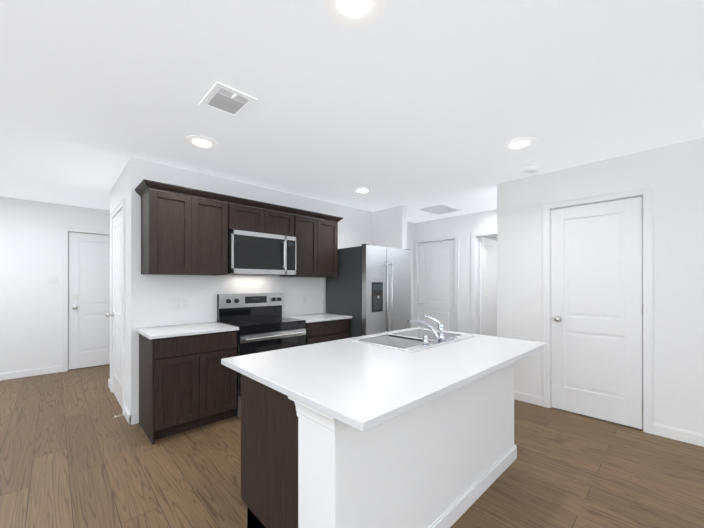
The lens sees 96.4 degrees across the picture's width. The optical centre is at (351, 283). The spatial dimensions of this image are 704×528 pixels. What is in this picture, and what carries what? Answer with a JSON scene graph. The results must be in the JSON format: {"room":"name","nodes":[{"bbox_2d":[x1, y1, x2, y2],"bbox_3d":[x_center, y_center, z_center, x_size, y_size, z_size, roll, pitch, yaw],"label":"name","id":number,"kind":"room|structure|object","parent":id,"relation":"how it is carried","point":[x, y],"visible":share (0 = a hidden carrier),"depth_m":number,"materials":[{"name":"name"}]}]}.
{"room":"kitchen","nodes":[
{"label":"kitchen","id":0,"kind":"room"},
{"bbox_2d":[0,196,109,372],"bbox_3d":[-4.809,0.071,4.118,4.400,2.440,0.120,0,0,-43],"label":"wall","id":1,"kind":"structure","parent":0,"point":[30,297],"depth_m":4.38,"materials":[{"name":"white paint"}]},
{"bbox_2d":[47,276,58,283],"bbox_3d":[-4.289,-0.049,4.521,0.118,0.118,0.010,0,0,-43],"label":"light switch","id":2,"kind":"object","parent":1,"relation":"attached to","point":[52,279],"visible":1,"depth_m":4.52,"materials":[{"name":"white plastic"}]},
{"bbox_2d":[62,226,109,371],"bbox_3d":[-3.868,0.233,4.973,1.051,2.118,0.174,0,0,-43],"label":"door","id":3,"kind":"structure","parent":1,"relation":"attached to","point":[85,295],"depth_m":4.79,"materials":[{"name":"white paint"}]},
{"bbox_2d":[110,157,371,413],"bbox_3d":[-1.314,0.071,4.552,3.330,2.440,1.480,0,0,-43],"label":"wall","id":4,"kind":"structure","parent":0,"point":[148,300],"depth_m":3.26,"materials":[{"name":"white paint"}]},
{"bbox_2d":[106,198,125,414],"bbox_3d":[-2.560,0.231,3.412,0.109,2.118,0.936,0,0,-43],"label":"door","id":5,"kind":"structure","parent":4,"relation":"attached to","point":[117,285],"depth_m":3.41,"materials":[{"name":"white paint"}]},
{"bbox_2d":[139,180,198,274],"bbox_3d":[-1.695,-0.470,2.931,0.395,0.778,0.350,0,0,-43],"label":"upper cabinet","id":6,"kind":"object","parent":4,"relation":"attached to","point":[183,234],"depth_m":2.80,"materials":[{"name":"brown wood"}]},
{"bbox_2d":[171,297,187,309],"bbox_3d":[-1.715,0.205,3.144,0.152,0.118,0.010,0,0,-43],"label":"outlet","id":7,"kind":"object","parent":4,"relation":"attached to","point":[178,303],"depth_m":3.14,"materials":[{"name":"white plastic"}]},
{"bbox_2d":[199,191,230,275],"bbox_3d":[-1.493,-0.469,3.122,0.395,0.778,0.350,0,0,-43],"label":"upper cabinet","id":8,"kind":"object","parent":4,"relation":"attached to","point":[214,215],"depth_m":3.04,"materials":[{"name":"brown wood"}]},
{"bbox_2d":[231,196,270,233],"bbox_3d":[-1.182,-0.696,3.418,0.438,0.323,0.350,0,0,-43],"label":"upper cabinet","id":9,"kind":"object","parent":4,"relation":"attached to","point":[246,217],"depth_m":3.29,"materials":[{"name":"brown wood"}]},
{"bbox_2d":[228,229,295,274],"bbox_3d":[-1.036,-0.311,3.497,0.754,0.438,0.434,0,0,-43],"label":"microwave","id":10,"kind":"object","parent":9,"relation":"attached to","point":[253,253],"visible":0.96,"depth_m":3.33,"materials":[{"name":"silver metal"}]},
{"bbox_2d":[271,204,294,236],"bbox_3d":[-0.949,-0.696,3.638,0.438,0.323,0.350,0,0,-43],"label":"upper cabinet","id":11,"kind":"object","parent":4,"relation":"attached to","point":[282,223],"depth_m":3.56,"materials":[{"name":"brown wood"}]},
{"bbox_2d":[280,208,322,276],"bbox_3d":[-0.641,-0.468,3.931,0.388,0.778,0.350,0,0,-43],"label":"upper cabinet","id":12,"kind":"object","parent":4,"relation":"attached to","point":[308,229],"depth_m":3.81,"materials":[{"name":"brown wood"}]},
{"bbox_2d":[323,215,338,276],"bbox_3d":[-0.445,-0.468,4.117,0.387,0.778,0.350,0,0,-43],"label":"upper cabinet","id":13,"kind":"object","parent":4,"relation":"attached to","point":[330,223],"depth_m":4.04,"materials":[{"name":"brown wood"}]},
{"bbox_2d":[0,364,703,527],"bbox_3d":[0.328,1.339,2.841,10.500,0.100,9.600,0,0,-43],"label":"floor","id":14,"kind":"structure","parent":0,"point":[74,453],"depth_m":2.15,"materials":[{"name":"brown wood"}]},
{"bbox_2d":[136,322,238,444],"bbox_3d":[-1.523,0.852,2.927,0.721,0.875,0.583,0,0,-43],"label":"base cabinet","id":15,"kind":"object","parent":14,"relation":"on","point":[187,380],"visible":1,"depth_m":2.71,"materials":[{"name":"brown wood"}]},
{"bbox_2d":[217,293,305,416],"bbox_3d":[-0.961,0.705,3.418,0.757,1.170,0.631,0,0,-43],"label":"range","id":16,"kind":"object","parent":14,"relation":"on","point":[260,322],"visible":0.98,"depth_m":3.37,"materials":[{"name":"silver metal"}]},
{"bbox_2d":[282,313,351,344],"bbox_3d":[-0.450,0.853,3.944,0.701,0.875,0.583,0,0,-43],"label":"base cabinet","id":17,"kind":"object","parent":14,"relation":"on","point":[323,327],"visible":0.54,"depth_m":3.75,"materials":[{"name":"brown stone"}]},
{"bbox_2d":[326,244,410,337],"bbox_3d":[0.259,0.408,4.378,0.915,1.767,0.836,0,0,-43],"label":"refrigerator","id":18,"kind":"object","parent":14,"relation":"on","point":[368,289],"visible":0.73,"depth_m":4.03,"materials":[{"name":"silver metal"}]},
{"bbox_2d":[235,358,521,527],"bbox_3d":[0.310,0.866,1.996,1.828,0.846,0.842,0,0,-43],"label":"kitchen island","id":19,"kind":"object","parent":14,"relation":"on","point":[409,428],"depth_m":1.46,"materials":[{"name":"white paint"}]},
{"bbox_2d":[221,331,546,433],"bbox_3d":[0.320,0.426,1.949,1.820,0.034,1.084,0,0,-43],"label":"island countertop","id":20,"kind":"structure","parent":19,"relation":"on","point":[361,386],"depth_m":1.47,"materials":[{"name":"white stone"}]},
{"bbox_2d":[349,330,476,353],"bbox_3d":[0.472,0.494,2.348,0.830,0.173,0.536,0,0,-43],"label":"sink","id":21,"kind":"object","parent":20,"relation":"in","point":[397,340],"depth_m":2.40,"materials":[{"name":"silver metal"}]},
{"bbox_2d":[405,314,452,345],"bbox_3d":[0.512,0.315,2.226,0.339,0.181,0.267,0,0,-43],"label":"faucet","id":22,"kind":"object","parent":20,"relation":"on","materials":[{"name":"silver metal"}]},
{"bbox_2d":[0,0,703,222],"bbox_3d":[0.328,-1.201,2.844,10.500,0.100,9.600,0,0,-43],"label":"ceiling","id":23,"kind":"structure","parent":0,"point":[413,106],"depth_m":1.90,"materials":[{"name":"white paint"}]},
{"bbox_2d":[185,135,218,148],"bbox_3d":[-1.228,-1.148,2.581,0.250,0.005,0.250,0,0,-43],"label":"recessed light","id":24,"kind":"object","parent":23,"relation":"in","point":[201,142],"visible":1,"depth_m":2.57,"materials":[{"name":"white plastic"}]},
{"bbox_2d":[199,82,257,118],"bbox_3d":[-0.788,-1.146,2.000,0.250,0.012,0.310,0,0,-43],"label":"ceiling vent","id":25,"kind":"object","parent":23,"relation":"in","point":[226,100],"visible":1,"depth_m":1.99,"materials":[{"name":"white"}]},
{"bbox_2d":[324,0,384,26],"bbox_3d":[0.011,-1.150,1.289,0.250,0.005,0.250,0,0,-43],"label":"recessed light","id":26,"kind":"object","parent":23,"relation":"in","point":[353,13],"visible":1,"depth_m":1.33,"materials":[{"name":"white plastic"}]},
{"bbox_2d":[352,187,372,193],"bbox_3d":[0.130,-1.147,3.910,0.250,0.005,0.250,0,0,-43],"label":"recessed light","id":27,"kind":"object","parent":23,"relation":"in","point":[362,190],"visible":1,"depth_m":3.90,"materials":[{"name":"white plastic"}]},
{"bbox_2d":[417,203,462,214],"bbox_3d":[1.369,-1.143,4.914,0.600,0.011,0.450,0,0,-43],"label":"ceiling vent","id":28,"kind":"object","parent":23,"relation":"in","point":[439,209],"visible":1,"depth_m":4.89,"materials":[{"name":"grey metal"}]},
{"bbox_2d":[502,137,536,150],"bbox_3d":[1.382,-1.148,2.604,0.250,0.005,0.250,0,0,-43],"label":"recessed light","id":29,"kind":"object","parent":23,"relation":"in","point":[520,143],"visible":1,"depth_m":2.59,"materials":[{"name":"white plastic"}]},
{"bbox_2d":[523,166,537,172],"bbox_3d":[1.793,-1.132,3.159,0.130,0.036,0.130,0,0,-43],"label":"smoke detector","id":30,"kind":"object","parent":23,"relation":"attached to","point":[531,169],"visible":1,"depth_m":3.12,"materials":[{"name":"white plastic"}]},
{"bbox_2d":[372,205,406,248],"bbox_3d":[0.570,0.072,4.898,0.120,2.440,0.610,0,0,-43],"label":"wall","id":31,"kind":"structure","parent":0,"point":[389,227],"depth_m":4.79,"materials":[{"name":"white paint"}]},
{"bbox_2d":[407,221,413,327],"bbox_3d":[1.103,0.075,6.893,3.400,2.440,1.410,0,0,-43],"label":"wall","id":32,"kind":"structure","parent":0,"point":[410,235],"depth_m":5.94,"materials":[{"name":"white paint"}]},
{"bbox_2d":[483,235,496,240],"bbox_3d":[4.548,0.073,5.818,0.120,2.440,7.710,0,0,-43],"label":"wall","id":33,"kind":"structure","parent":0,"point":[492,237],"depth_m":7.15,"materials":[{"name":"white paint"}]},
{"bbox_2d":[414,209,642,354],"bbox_3d":[3.401,0.070,3.758,0.120,2.440,6.300,0,0,-43],"label":"wall","id":34,"kind":"structure","parent":0,"point":[465,226],"depth_m":5.27,"materials":[{"name":"white paint"}]},
{"bbox_2d":[414,234,458,331],"bbox_3d":[1.534,0.234,5.695,0.164,2.118,0.896,0,0,-43],"label":"door","id":35,"kind":"structure","parent":34,"relation":"attached to","point":[436,277],"depth_m":5.68,"materials":[{"name":"white paint"}]},
{"bbox_2d":[474,230,496,336],"bbox_3d":[2.606,0.233,5.130,0.895,2.117,0.840,0,0,-43],"label":"door frame","id":36,"kind":"structure","parent":34,"relation":"attached to","point":[483,286],"depth_m":5.27,"materials":[{"name":"white paint"}]},
{"bbox_2d":[497,137,703,433],"bbox_3d":[3.184,0.068,2.141,0.120,2.440,4.250,0,0,-43],"label":"wall","id":37,"kind":"structure","parent":0,"point":[672,175],"depth_m":2.67,"materials":[{"name":"white paint"}]},
{"bbox_2d":[0,365,703,446],"bbox_3d":[-0.420,1.240,1.994,7.850,0.097,9.000,0,0,-43],"label":"baseboard","id":38,"kind":"structure","parent":37,"relation":"attached to","point":[686,436],"depth_m":2.96,"materials":[{"name":"white paint"}]},
{"bbox_2d":[543,186,653,433],"bbox_3d":[2.309,0.231,3.013,0.190,2.118,0.834,0,0,-43],"label":"door","id":39,"kind":"structure","parent":37,"relation":"attached to","point":[597,364],"depth_m":2.96,"materials":[{"name":"white paint"}]}
]}

